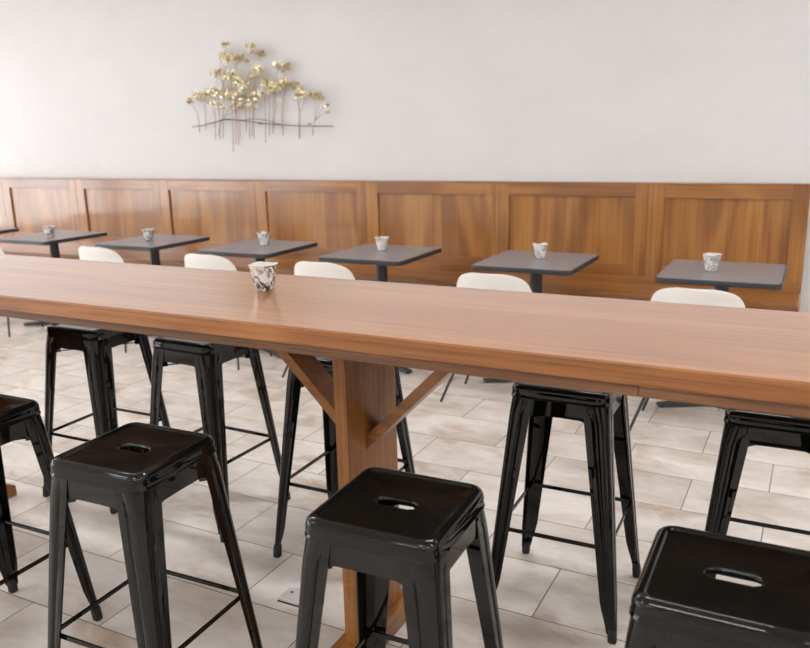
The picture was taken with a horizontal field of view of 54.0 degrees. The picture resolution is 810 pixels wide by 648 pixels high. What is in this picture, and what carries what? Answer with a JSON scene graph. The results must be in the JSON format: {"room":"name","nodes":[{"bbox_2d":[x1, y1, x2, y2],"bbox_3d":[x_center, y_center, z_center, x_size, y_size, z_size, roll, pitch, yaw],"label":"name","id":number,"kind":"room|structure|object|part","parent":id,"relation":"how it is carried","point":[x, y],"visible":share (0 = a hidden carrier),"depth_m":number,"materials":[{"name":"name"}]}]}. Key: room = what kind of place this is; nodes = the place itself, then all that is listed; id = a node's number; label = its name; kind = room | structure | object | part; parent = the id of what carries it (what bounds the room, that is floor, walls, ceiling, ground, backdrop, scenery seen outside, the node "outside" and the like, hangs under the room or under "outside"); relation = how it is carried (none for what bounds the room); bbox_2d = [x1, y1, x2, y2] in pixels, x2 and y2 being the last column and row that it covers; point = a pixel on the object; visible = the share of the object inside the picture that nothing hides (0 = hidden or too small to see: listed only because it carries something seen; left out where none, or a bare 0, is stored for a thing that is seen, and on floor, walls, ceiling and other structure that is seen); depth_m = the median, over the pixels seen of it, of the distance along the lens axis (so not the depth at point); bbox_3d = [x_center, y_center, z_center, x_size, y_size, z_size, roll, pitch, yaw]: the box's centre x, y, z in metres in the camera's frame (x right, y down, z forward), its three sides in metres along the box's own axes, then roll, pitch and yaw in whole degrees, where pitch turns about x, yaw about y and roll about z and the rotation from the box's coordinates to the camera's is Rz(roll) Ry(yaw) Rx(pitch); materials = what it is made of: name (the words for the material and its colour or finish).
{"room":"cafe","nodes":[
{"label":"cafe","id":0,"kind":"room"},
{"bbox_2d":[0,0,809,312],"bbox_3d":[-0.250,-1.608,6.066,13.000,3.300,0.200,6,15,27],"label":"wall","id":1,"kind":"structure","parent":0,"point":[450,90],"depth_m":5.74,"materials":[{"name":"paint"}]},
{"bbox_2d":[186,41,333,151],"bbox_3d":[-1.194,-1.811,6.325,1.449,0.866,0.165,6,15,27],"label":"wall sculpture","id":2,"kind":"object","parent":1,"relation":"attached to","point":[265,81],"visible":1,"depth_m":6.33,"materials":[{"name":"gold metal"}]},
{"bbox_3d":[-1.681,-1.774,6.599,0.243,0.310,0.059,7,16,32],"label":"tree stem","id":3,"kind":"part","parent":2,"relation":"part of","materials":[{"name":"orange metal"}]},
{"bbox_3d":[-1.546,-1.723,6.510,0.184,0.416,0.094,6,15,27],"label":"tree stem","id":4,"kind":"part","parent":2,"relation":"part of","materials":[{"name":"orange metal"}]},
{"bbox_3d":[-1.517,-1.793,6.503,0.064,0.565,0.146,-8,15,-24],"label":"tree stem","id":5,"kind":"part","parent":2,"relation":"part of","materials":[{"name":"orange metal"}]},
{"bbox_3d":[-1.439,-1.883,6.421,0.219,0.748,0.065,9,17,37],"label":"tree stem","id":6,"kind":"part","parent":2,"relation":"part of","materials":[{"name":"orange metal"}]},
{"bbox_3d":[-1.407,-1.691,6.482,0.249,0.457,0.057,11,18,42],"label":"tree stem","id":7,"kind":"part","parent":2,"relation":"part of","materials":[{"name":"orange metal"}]},
{"bbox_3d":[-1.392,-1.716,6.425,0.207,0.643,0.094,6,15,27],"label":"tree stem","id":8,"kind":"part","parent":2,"relation":"part of","materials":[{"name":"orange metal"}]},
{"bbox_3d":[-1.357,-1.667,6.458,0.447,0.266,0.057,8,17,34],"label":"tree stem","id":9,"kind":"part","parent":2,"relation":"part of","materials":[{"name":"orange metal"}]},
{"bbox_3d":[-1.347,-1.815,6.432,0.193,0.709,0.075,6,15,27],"label":"tree stem","id":10,"kind":"part","parent":2,"relation":"part of","materials":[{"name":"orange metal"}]},
{"bbox_3d":[-1.222,-1.847,6.318,0.118,0.725,0.067,8,17,34],"label":"tree stem","id":11,"kind":"part","parent":2,"relation":"part of","materials":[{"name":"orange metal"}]},
{"bbox_3d":[-1.149,-1.820,6.291,0.219,0.644,0.064,6,15,27],"label":"tree stem","id":12,"kind":"part","parent":2,"relation":"part of","materials":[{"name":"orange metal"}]},
{"bbox_3d":[-1.173,-1.759,6.311,0.082,0.565,0.173,-12,17,-38],"label":"tree stem","id":13,"kind":"part","parent":2,"relation":"part of","materials":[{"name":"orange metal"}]},
{"bbox_3d":[-1.172,-1.612,6.388,1.408,0.084,0.007,6,15,27],"label":"ground rod","id":14,"kind":"part","parent":2,"relation":"part of","materials":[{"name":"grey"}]},
{"bbox_3d":[-1.089,-1.701,6.309,0.078,0.510,0.101,-12,17,-38],"label":"tree stem","id":15,"kind":"part","parent":2,"relation":"part of","materials":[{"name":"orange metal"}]},
{"bbox_3d":[-1.045,-1.693,6.293,0.129,0.398,0.066,6,15,27],"label":"tree stem","id":16,"kind":"part","parent":2,"relation":"part of","materials":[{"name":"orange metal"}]},
{"bbox_3d":[-0.993,-1.783,6.209,0.165,0.496,0.050,10,18,40],"label":"tree stem","id":17,"kind":"part","parent":2,"relation":"part of","materials":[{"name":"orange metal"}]},
{"bbox_3d":[-1.016,-1.689,6.228,0.134,0.389,0.077,6,15,27],"label":"tree stem","id":18,"kind":"part","parent":2,"relation":"part of","materials":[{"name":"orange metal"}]},
{"bbox_3d":[-0.946,-1.724,6.220,0.080,0.378,0.043,6,15,27],"label":"tree stem","id":19,"kind":"part","parent":2,"relation":"part of","materials":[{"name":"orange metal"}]},
{"bbox_3d":[-0.933,-1.753,6.215,0.054,0.550,0.149,-14,18,-42],"label":"tree stem","id":20,"kind":"part","parent":2,"relation":"part of","materials":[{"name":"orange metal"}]},
{"bbox_3d":[-0.813,-1.649,6.133,0.129,0.416,0.078,6,15,27],"label":"tree stem","id":21,"kind":"part","parent":2,"relation":"part of","materials":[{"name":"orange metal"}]},
{"bbox_3d":[-0.650,-1.600,6.062,0.181,0.322,0.082,6,15,27],"label":"tree stem","id":22,"kind":"part","parent":2,"relation":"part of","materials":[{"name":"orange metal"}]},
{"bbox_2d":[0,316,809,647],"bbox_3d":[-2.541,1.172,2.097,13.000,0.120,10.360,6,15,27],"label":"floor","id":23,"kind":"structure","parent":0,"point":[548,596],"depth_m":3.29,"materials":[{"name":"tile"}]},
{"bbox_2d":[0,227,18,233],"bbox_3d":[-3.854,-0.454,7.086,0.598,0.750,0.632,6,15,27],"label":"cafe table","id":24,"kind":"object","parent":23,"relation":"on","point":[3,230],"visible":0.68,"depth_m":7.06,"materials":[{"name":"grey laminate"}]},
{"bbox_2d":[0,248,43,336],"bbox_3d":[-3.331,-0.327,6.500,0.564,0.761,0.468,3,14,18],"label":"shell chair","id":25,"kind":"object","parent":23,"relation":"on","point":[1,251],"visible":0.02,"depth_m":6.31,"materials":[{"name":"white plastic"}]},
{"bbox_3d":[-3.179,-0.129,6.349,0.018,0.440,0.246,-6,14,-19],"label":"leg","id":26,"kind":"part","parent":25,"relation":"part of","materials":[{"name":"black metal"}]},
{"bbox_2d":[0,394,102,620],"bbox_3d":[-1.269,0.615,2.397,0.424,0.760,0.424,5,15,25],"label":"bar stool","id":27,"kind":"object","parent":23,"relation":"on","point":[20,418],"visible":0.94,"depth_m":2.45,"materials":[{"name":"black paint"}]},
{"bbox_3d":[-1.342,0.573,2.604,0.103,0.686,0.135,-6,14,-18],"label":"leg","id":28,"kind":"part","parent":27,"relation":"part of","materials":[{"name":"black paint"}]},
{"bbox_3d":[-1.278,0.267,2.312,0.303,0.044,0.303,5,15,25],"label":"seat","id":29,"kind":"part","parent":27,"relation":"part of","materials":[{"name":"black paint"}]},
{"bbox_3d":[-1.058,0.599,2.469,0.135,0.686,0.103,-6,14,-18],"label":"leg","id":30,"kind":"part","parent":27,"relation":"part of","materials":[{"name":"black paint"}]},
{"bbox_2d":[0,230,106,325],"bbox_3d":[-2.885,-0.364,6.616,0.598,0.750,0.632,6,15,27],"label":"cafe table","id":31,"kind":"object","parent":23,"relation":"on","point":[60,236],"visible":0.67,"depth_m":6.48,"materials":[{"name":"grey laminate"}]},
{"bbox_2d":[43,226,54,236],"bbox_3d":[-2.873,-0.748,6.422,0.092,0.086,0.092,0,14,7],"label":"cup","id":32,"kind":"object","parent":31,"relation":"on","point":[49,230],"visible":1,"depth_m":6.40,"materials":[{"name":"white ceramic"}]},
{"bbox_2d":[78,246,126,352],"bbox_3d":[-2.171,-0.231,5.987,0.564,0.761,0.468,6,15,27],"label":"shell chair","id":33,"kind":"object","parent":23,"relation":"on","point":[85,253],"visible":0.2,"depth_m":5.72,"materials":[{"name":"white plastic"}]},
{"bbox_2d":[43,323,170,513],"bbox_3d":[-1.310,0.354,3.473,0.424,0.760,0.424,5,15,25],"label":"bar stool","id":34,"kind":"object","parent":23,"relation":"on","point":[96,345],"visible":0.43,"depth_m":3.28,"materials":[{"name":"black paint"}]},
{"bbox_3d":[-1.521,0.383,3.405,0.135,0.686,0.103,-6,14,-18],"label":"leg","id":35,"kind":"part","parent":34,"relation":"part of","materials":[{"name":"black paint"}]},
{"bbox_3d":[-1.319,0.006,3.389,0.303,0.044,0.303,5,15,25],"label":"seat","id":36,"kind":"part","parent":34,"relation":"part of","materials":[{"name":"black paint"}]},
{"bbox_3d":[-1.237,0.409,3.269,0.103,0.686,0.135,-6,14,-18],"label":"leg","id":37,"kind":"part","parent":34,"relation":"part of","materials":[{"name":"black paint"}]},
{"bbox_3d":[-1.383,0.313,3.680,0.103,0.686,0.135,-6,14,-18],"label":"leg","id":38,"kind":"part","parent":34,"relation":"part of","materials":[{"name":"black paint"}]},
{"bbox_3d":[-1.099,0.339,3.545,0.135,0.686,0.103,-6,14,-18],"label":"leg","id":39,"kind":"part","parent":34,"relation":"part of","materials":[{"name":"black paint"}]},
{"bbox_2d":[95,234,209,335],"bbox_3d":[-1.912,-0.276,6.155,0.598,0.750,0.632,6,15,27],"label":"cafe table","id":40,"kind":"object","parent":23,"relation":"on","point":[160,241],"visible":0.53,"depth_m":5.98,"materials":[{"name":"grey laminate"}]},
{"bbox_2d":[142,229,153,240],"bbox_3d":[-1.946,-0.676,6.032,0.092,0.086,0.092,-4,14,-12],"label":"cup","id":41,"kind":"object","parent":40,"relation":"on","point":[148,234],"visible":1,"depth_m":6.01,"materials":[{"name":"white ceramic"}]},
{"bbox_2d":[47,422,262,647],"bbox_3d":[-0.672,0.675,2.086,0.424,0.760,0.424,5,15,25],"label":"bar stool","id":42,"kind":"object","parent":23,"relation":"on","point":[131,469],"visible":1,"depth_m":1.93,"materials":[{"name":"black paint"}]},
{"bbox_3d":[-0.882,0.705,2.016,0.135,0.686,0.103,-6,14,-19],"label":"leg","id":43,"kind":"part","parent":42,"relation":"part of","materials":[{"name":"black paint"}]},
{"bbox_3d":[-0.680,0.327,2.002,0.303,0.044,0.303,5,15,25],"label":"seat","id":44,"kind":"part","parent":42,"relation":"part of","materials":[{"name":"black paint"}]},
{"bbox_3d":[-0.596,0.730,1.883,0.103,0.686,0.135,-6,14,-19],"label":"leg","id":45,"kind":"part","parent":42,"relation":"part of","materials":[{"name":"black paint"}]},
{"bbox_3d":[-0.461,0.659,2.160,0.135,0.686,0.103,-6,14,-19],"label":"leg","id":46,"kind":"part","parent":42,"relation":"part of","materials":[{"name":"black paint"}]},
{"bbox_2d":[150,336,289,542],"bbox_3d":[-0.781,0.403,3.221,0.424,0.760,0.424,6,15,28],"label":"bar stool","id":47,"kind":"object","parent":23,"relation":"on","point":[207,359],"visible":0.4,"depth_m":3.03,"materials":[{"name":"black paint"}]},
{"bbox_3d":[-0.995,0.429,3.162,0.135,0.686,0.103,-5,14,-16],"label":"leg","id":48,"kind":"part","parent":47,"relation":"part of","materials":[{"name":"black paint"}]},
{"bbox_3d":[-0.790,0.055,3.136,0.303,0.044,0.303,6,15,28],"label":"seat","id":49,"kind":"part","parent":47,"relation":"part of","materials":[{"name":"black paint"}]},
{"bbox_3d":[-0.724,0.454,3.034,0.134,0.686,0.134,6,15,28],"label":"leg","id":50,"kind":"part","parent":47,"relation":"part of","materials":[{"name":"black paint"}]},
{"bbox_3d":[-0.567,0.389,3.283,0.135,0.686,0.103,-5,14,-16],"label":"leg","id":51,"kind":"part","parent":47,"relation":"part of","materials":[{"name":"black paint"}]},
{"bbox_2d":[184,253,271,369],"bbox_3d":[-1.252,-0.135,5.498,0.564,0.761,0.468,6,15,27],"label":"shell chair","id":52,"kind":"object","parent":23,"relation":"on","point":[191,260],"visible":0.21,"depth_m":5.23,"materials":[{"name":"white plastic"}]},
{"bbox_2d":[198,239,317,358],"bbox_3d":[-1.020,-0.185,5.690,0.598,0.750,0.632,6,15,27],"label":"cafe table","id":53,"kind":"object","parent":23,"relation":"on","point":[251,248],"visible":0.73,"depth_m":5.50,"materials":[{"name":"grey laminate"}]},
{"bbox_2d":[257,231,269,245],"bbox_3d":[-1.000,-0.607,5.629,0.092,0.096,0.092,0,14,7],"label":"cup","id":54,"kind":"object","parent":53,"relation":"on","point":[263,237],"visible":1,"depth_m":5.61,"materials":[{"name":"white"}]},
{"bbox_2d":[277,587,299,606],"bbox_3d":[-0.352,0.914,2.650,0.128,0.016,0.074,6,15,27],"label":"floor plate","id":55,"kind":"object","parent":23,"relation":"on","point":[290,596],"visible":0.45,"depth_m":2.65,"materials":[{"name":"silver metal"}]},
{"bbox_2d":[282,261,354,377],"bbox_3d":[-0.445,-0.050,5.066,0.564,0.761,0.468,6,15,27],"label":"shell chair","id":56,"kind":"object","parent":23,"relation":"on","point":[303,268],"visible":0.27,"depth_m":4.80,"materials":[{"name":"white plastic"}]},
{"bbox_3d":[-0.683,0.118,5.078,0.246,0.440,0.019,-7,15,-22],"label":"leg","id":57,"kind":"part","parent":56,"relation":"part of","materials":[{"name":"black metal"}]},
{"bbox_2d":[273,356,415,557],"bbox_3d":[-0.213,0.460,2.927,0.424,0.760,0.424,5,15,26],"label":"bar stool","id":58,"kind":"object","parent":23,"relation":"on","point":[294,385],"visible":0.21,"depth_m":2.89,"materials":[{"name":"black paint"}]},
{"bbox_3d":[-0.425,0.488,2.860,0.135,0.686,0.103,-6,14,-18],"label":"leg","id":59,"kind":"part","parent":58,"relation":"part of","materials":[{"name":"black paint"}]},
{"bbox_3d":[-0.222,0.112,2.842,0.303,0.044,0.303,5,15,26],"label":"seat","id":60,"kind":"part","parent":58,"relation":"part of","materials":[{"name":"black paint"}]},
{"bbox_3d":[-0.285,0.418,3.135,0.103,0.686,0.135,-6,14,-18],"label":"leg","id":61,"kind":"part","parent":58,"relation":"part of","materials":[{"name":"black paint"}]},
{"bbox_3d":[-0.002,0.445,2.997,0.135,0.686,0.103,-6,14,-18],"label":"leg","id":62,"kind":"part","parent":58,"relation":"part of","materials":[{"name":"black paint"}]},
{"bbox_2d":[318,244,441,373],"bbox_3d":[-0.145,-0.104,5.267,0.598,0.750,0.632,6,15,27],"label":"cafe table","id":63,"kind":"object","parent":23,"relation":"on","point":[394,255],"visible":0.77,"depth_m":5.09,"materials":[{"name":"grey laminate"}]},
{"bbox_2d":[375,236,388,250],"bbox_3d":[-0.153,-0.534,5.258,0.092,0.089,0.092,9,17,36],"label":"cup","id":64,"kind":"object","parent":63,"relation":"on","point":[381,242],"visible":1,"depth_m":5.23,"materials":[{"name":"white"}]},
{"bbox_2d":[295,467,503,647],"bbox_3d":[-0.008,0.739,1.757,0.424,0.760,0.424,5,15,25],"label":"bar stool","id":65,"kind":"object","parent":23,"relation":"on","point":[360,528],"visible":1,"depth_m":1.61,"materials":[{"name":"black paint"}]},
{"bbox_3d":[-0.218,0.768,1.687,0.135,0.686,0.103,-6,14,-19],"label":"leg","id":66,"kind":"part","parent":65,"relation":"part of","materials":[{"name":"black paint"}]},
{"bbox_3d":[-0.082,0.698,1.964,0.103,0.686,0.135,-6,14,-19],"label":"leg","id":67,"kind":"part","parent":65,"relation":"part of","materials":[{"name":"black paint"}]},
{"bbox_3d":[-0.016,0.391,1.672,0.303,0.044,0.303,5,15,25],"label":"seat","id":68,"kind":"part","parent":65,"relation":"part of","materials":[{"name":"black paint"}]},
{"bbox_3d":[0.067,0.793,1.553,0.103,0.686,0.135,-6,14,-19],"label":"leg","id":69,"kind":"part","parent":65,"relation":"part of","materials":[{"name":"black paint"}]},
{"bbox_3d":[0.203,0.723,1.830,0.135,0.686,0.103,-6,14,-19],"label":"leg","id":70,"kind":"part","parent":65,"relation":"part of","materials":[{"name":"black paint"}]},
{"bbox_2d":[0,254,809,647],"bbox_3d":[-0.125,0.451,2.335,5.450,1.052,0.614,6,15,27],"label":"bar table","id":71,"kind":"object","parent":23,"relation":"on","point":[748,359],"visible":0.88,"depth_m":2.04,"materials":[{"name":"brown wood"}]},
{"bbox_2d":[248,261,277,291],"bbox_3d":[-0.427,-0.143,2.406,0.088,0.081,0.087,-1,14,3],"label":"cup","id":72,"kind":"object","parent":71,"relation":"on","point":[263,274],"visible":1,"depth_m":2.38,"materials":[{"name":"white"}]},
{"bbox_3d":[-0.103,0.453,2.314,0.038,0.907,0.280,6,15,27],"label":"post","id":73,"kind":"part","parent":71,"relation":"part of","materials":[{"name":"brown wood"}]},
{"bbox_2d":[0,177,809,311],"bbox_3d":[-1.328,-0.587,6.516,8.223,1.156,0.455,6,15,27],"label":"bench","id":74,"kind":"object","parent":23,"relation":"on","point":[635,230],"visible":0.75,"depth_m":5.70,"materials":[{"name":"brown wood"}]},
{"bbox_3d":[-3.524,-1.354,7.662,0.862,0.086,0.030,6,15,27],"label":"rail","id":75,"kind":"part","parent":74,"relation":"part of","materials":[{"name":"brown wood"}]},
{"bbox_3d":[-3.514,-1.100,7.730,0.882,0.460,0.012,6,15,27],"label":"panel","id":76,"kind":"part","parent":74,"relation":"part of","materials":[{"name":"brown wood"}]},
{"bbox_3d":[-3.512,-0.852,7.784,0.862,0.067,0.030,6,15,27],"label":"rail","id":77,"kind":"part","parent":74,"relation":"part of","materials":[{"name":"brown wood"}]},
{"bbox_3d":[-2.585,-0.760,7.313,0.862,0.067,0.030,6,15,27],"label":"rail","id":78,"kind":"part","parent":74,"relation":"part of","materials":[{"name":"brown wood"}]},
{"bbox_3d":[-2.598,-1.262,7.192,0.862,0.086,0.030,6,15,27],"label":"rail","id":79,"kind":"part","parent":74,"relation":"part of","materials":[{"name":"brown wood"}]},
{"bbox_3d":[-2.588,-1.008,7.260,0.882,0.460,0.012,6,15,27],"label":"panel","id":80,"kind":"part","parent":74,"relation":"part of","materials":[{"name":"brown wood"}]},
{"bbox_3d":[-1.659,-0.669,6.843,0.862,0.067,0.030,6,15,27],"label":"rail","id":81,"kind":"part","parent":74,"relation":"part of","materials":[{"name":"brown wood"}]},
{"bbox_3d":[-1.671,-1.171,6.721,0.862,0.086,0.030,6,15,27],"label":"rail","id":82,"kind":"part","parent":74,"relation":"part of","materials":[{"name":"brown wood"}]},
{"bbox_3d":[-1.662,-0.917,6.789,0.882,0.460,0.012,6,15,27],"label":"panel","id":83,"kind":"part","parent":74,"relation":"part of","materials":[{"name":"brown wood"}]},
{"bbox_3d":[-0.745,-1.079,6.250,0.862,0.086,0.030,6,15,27],"label":"rail","id":84,"kind":"part","parent":74,"relation":"part of","materials":[{"name":"brown wood"}]},
{"bbox_3d":[-0.736,-0.826,6.318,0.882,0.460,0.012,6,15,27],"label":"panel","id":85,"kind":"part","parent":74,"relation":"part of","materials":[{"name":"brown wood"}]},
{"bbox_3d":[-0.733,-0.578,6.372,0.862,0.067,0.030,6,15,27],"label":"rail","id":86,"kind":"part","parent":74,"relation":"part of","materials":[{"name":"brown wood"}]},
{"bbox_3d":[-1.347,-0.492,6.497,8.223,0.030,0.364,6,15,27],"label":"seat","id":87,"kind":"part","parent":74,"relation":"part of","materials":[{"name":"brown wood"}]},
{"bbox_3d":[-1.397,-0.220,6.452,8.223,0.475,0.020,6,15,27],"label":"seat","id":88,"kind":"part","parent":74,"relation":"part of","materials":[{"name":"brown wood"}]},
{"bbox_3d":[0.181,-0.988,5.779,0.862,0.086,0.030,6,15,27],"label":"rail","id":89,"kind":"part","parent":74,"relation":"part of","materials":[{"name":"brown wood"}]},
{"bbox_3d":[0.191,-0.734,5.848,0.882,0.460,0.012,6,15,27],"label":"panel","id":90,"kind":"part","parent":74,"relation":"part of","materials":[{"name":"brown wood"}]},
{"bbox_3d":[0.193,-0.486,5.901,0.862,0.067,0.030,6,15,27],"label":"rail","id":91,"kind":"part","parent":74,"relation":"part of","materials":[{"name":"brown wood"}]},
{"bbox_3d":[1.117,-0.643,5.377,0.882,0.460,0.012,6,15,27],"label":"panel","id":92,"kind":"part","parent":74,"relation":"part of","materials":[{"name":"brown wood"}]},
{"bbox_3d":[1.107,-0.897,5.309,0.862,0.086,0.030,6,15,27],"label":"rail","id":93,"kind":"part","parent":74,"relation":"part of","materials":[{"name":"brown wood"}]},
{"bbox_3d":[1.120,-0.395,5.431,0.862,0.067,0.030,6,15,27],"label":"rail","id":94,"kind":"part","parent":74,"relation":"part of","materials":[{"name":"brown wood"}]},
{"bbox_3d":[1.985,-0.557,4.936,0.752,0.460,0.012,6,15,27],"label":"panel","id":95,"kind":"part","parent":74,"relation":"part of","materials":[{"name":"brown wood"}]},
{"bbox_3d":[1.976,-0.811,4.868,0.732,0.086,0.030,6,15,27],"label":"rail","id":96,"kind":"part","parent":74,"relation":"part of","materials":[{"name":"brown wood"}]},
{"bbox_2d":[440,273,531,401],"bbox_3d":[0.543,0.054,4.536,0.564,0.761,0.468,6,15,27],"label":"shell chair","id":97,"kind":"object","parent":23,"relation":"on","point":[468,280],"visible":0.26,"depth_m":4.28,"materials":[{"name":"white plastic"}]},
{"bbox_3d":[0.305,0.222,4.549,0.246,0.440,0.019,-7,15,-22],"label":"leg","id":98,"kind":"part","parent":97,"relation":"part of","materials":[{"name":"black metal"}]},
{"bbox_2d":[471,250,597,382],"bbox_3d":[0.792,-0.020,4.824,0.598,0.750,0.632,6,15,27],"label":"cafe table","id":99,"kind":"object","parent":23,"relation":"on","point":[514,261],"visible":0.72,"depth_m":4.66,"materials":[{"name":"grey laminate"}]},
{"bbox_2d":[533,242,547,258],"bbox_3d":[0.812,-0.441,4.776,0.092,0.090,0.092,-7,15,-22],"label":"cup","id":100,"kind":"object","parent":99,"relation":"on","point":[539,249],"visible":1,"depth_m":4.75,"materials":[{"name":"white"}]},
{"bbox_2d":[491,381,640,644],"bbox_3d":[0.525,0.529,2.567,0.424,0.760,0.424,5,15,26],"label":"bar stool","id":101,"kind":"object","parent":23,"relation":"on","point":[604,416],"visible":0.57,"depth_m":2.42,"materials":[{"name":"black paint"}]},
{"bbox_3d":[0.314,0.558,2.499,0.135,0.686,0.103,-6,14,-18],"label":"leg","id":102,"kind":"part","parent":101,"relation":"part of","materials":[{"name":"black paint"}]},
{"bbox_3d":[0.453,0.488,2.774,0.103,0.686,0.135,-6,14,-18],"label":"leg","id":103,"kind":"part","parent":101,"relation":"part of","materials":[{"name":"black paint"}]},
{"bbox_3d":[0.516,0.181,2.482,0.303,0.044,0.303,5,15,26],"label":"seat","id":104,"kind":"part","parent":101,"relation":"part of","materials":[{"name":"black paint"}]},
{"bbox_3d":[0.597,0.584,2.363,0.103,0.686,0.135,-6,14,-18],"label":"leg","id":105,"kind":"part","parent":101,"relation":"part of","materials":[{"name":"black paint"}]},
{"bbox_3d":[0.736,0.514,2.638,0.135,0.686,0.103,-6,14,-18],"label":"leg","id":106,"kind":"part","parent":101,"relation":"part of","materials":[{"name":"black paint"}]},
{"bbox_2d":[630,287,744,430],"bbox_3d":[1.470,0.159,4.011,0.564,0.761,0.468,6,15,27],"label":"shell chair","id":107,"kind":"object","parent":23,"relation":"on","point":[675,294],"visible":0.15,"depth_m":3.76,"materials":[{"name":"white plastic"}]},
{"bbox_3d":[1.232,0.327,4.023,0.246,0.440,0.019,-7,15,-22],"label":"leg","id":108,"kind":"part","parent":107,"relation":"part of","materials":[{"name":"black metal"}]},
{"bbox_3d":[1.357,0.268,4.254,0.161,0.437,0.018,6,15,27],"label":"leg","id":109,"kind":"part","parent":107,"relation":"part of","materials":[{"name":"black metal"}]},
{"bbox_2d":[624,525,809,647],"bbox_3d":[0.574,0.798,1.455,0.424,0.760,0.424,5,15,26],"label":"bar stool","id":110,"kind":"object","parent":23,"relation":"on","point":[675,604],"visible":1,"depth_m":1.32,"materials":[{"name":"black paint"}]},
{"bbox_3d":[0.362,0.826,1.390,0.135,0.686,0.103,-6,14,-17],"label":"leg","id":111,"kind":"part","parent":110,"relation":"part of","materials":[{"name":"black paint"}]},
{"bbox_2d":[655,259,787,408],"bbox_3d":[1.704,0.079,4.322,0.598,0.750,0.632,6,15,27],"label":"cafe table","id":112,"kind":"object","parent":23,"relation":"on","point":[766,276],"visible":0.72,"depth_m":4.14,"materials":[{"name":"grey laminate"}]},
{"bbox_2d":[703,253,721,271],"bbox_3d":[1.628,-0.328,4.220,0.097,0.093,0.098,3,14,17],"label":"cup","id":113,"kind":"object","parent":112,"relation":"on","point":[711,260],"visible":1,"depth_m":4.19,"materials":[{"name":"white"}]},
{"bbox_2d":[704,408,809,581],"bbox_3d":[1.072,0.580,2.301,0.424,0.760,0.424,5,15,26],"label":"bar stool","id":114,"kind":"object","parent":23,"relation":"on","point":[742,429],"visible":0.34,"depth_m":2.15,"materials":[{"name":"black paint"}]},
{"bbox_3d":[0.860,0.609,2.235,0.135,0.686,0.103,-6,14,-18],"label":"leg","id":115,"kind":"part","parent":114,"relation":"part of","materials":[{"name":"black paint"}]},
{"bbox_3d":[1.063,0.232,2.217,0.303,0.044,0.303,5,15,26],"label":"seat","id":116,"kind":"part","parent":114,"relation":"part of","materials":[{"name":"black paint"}]}
]}

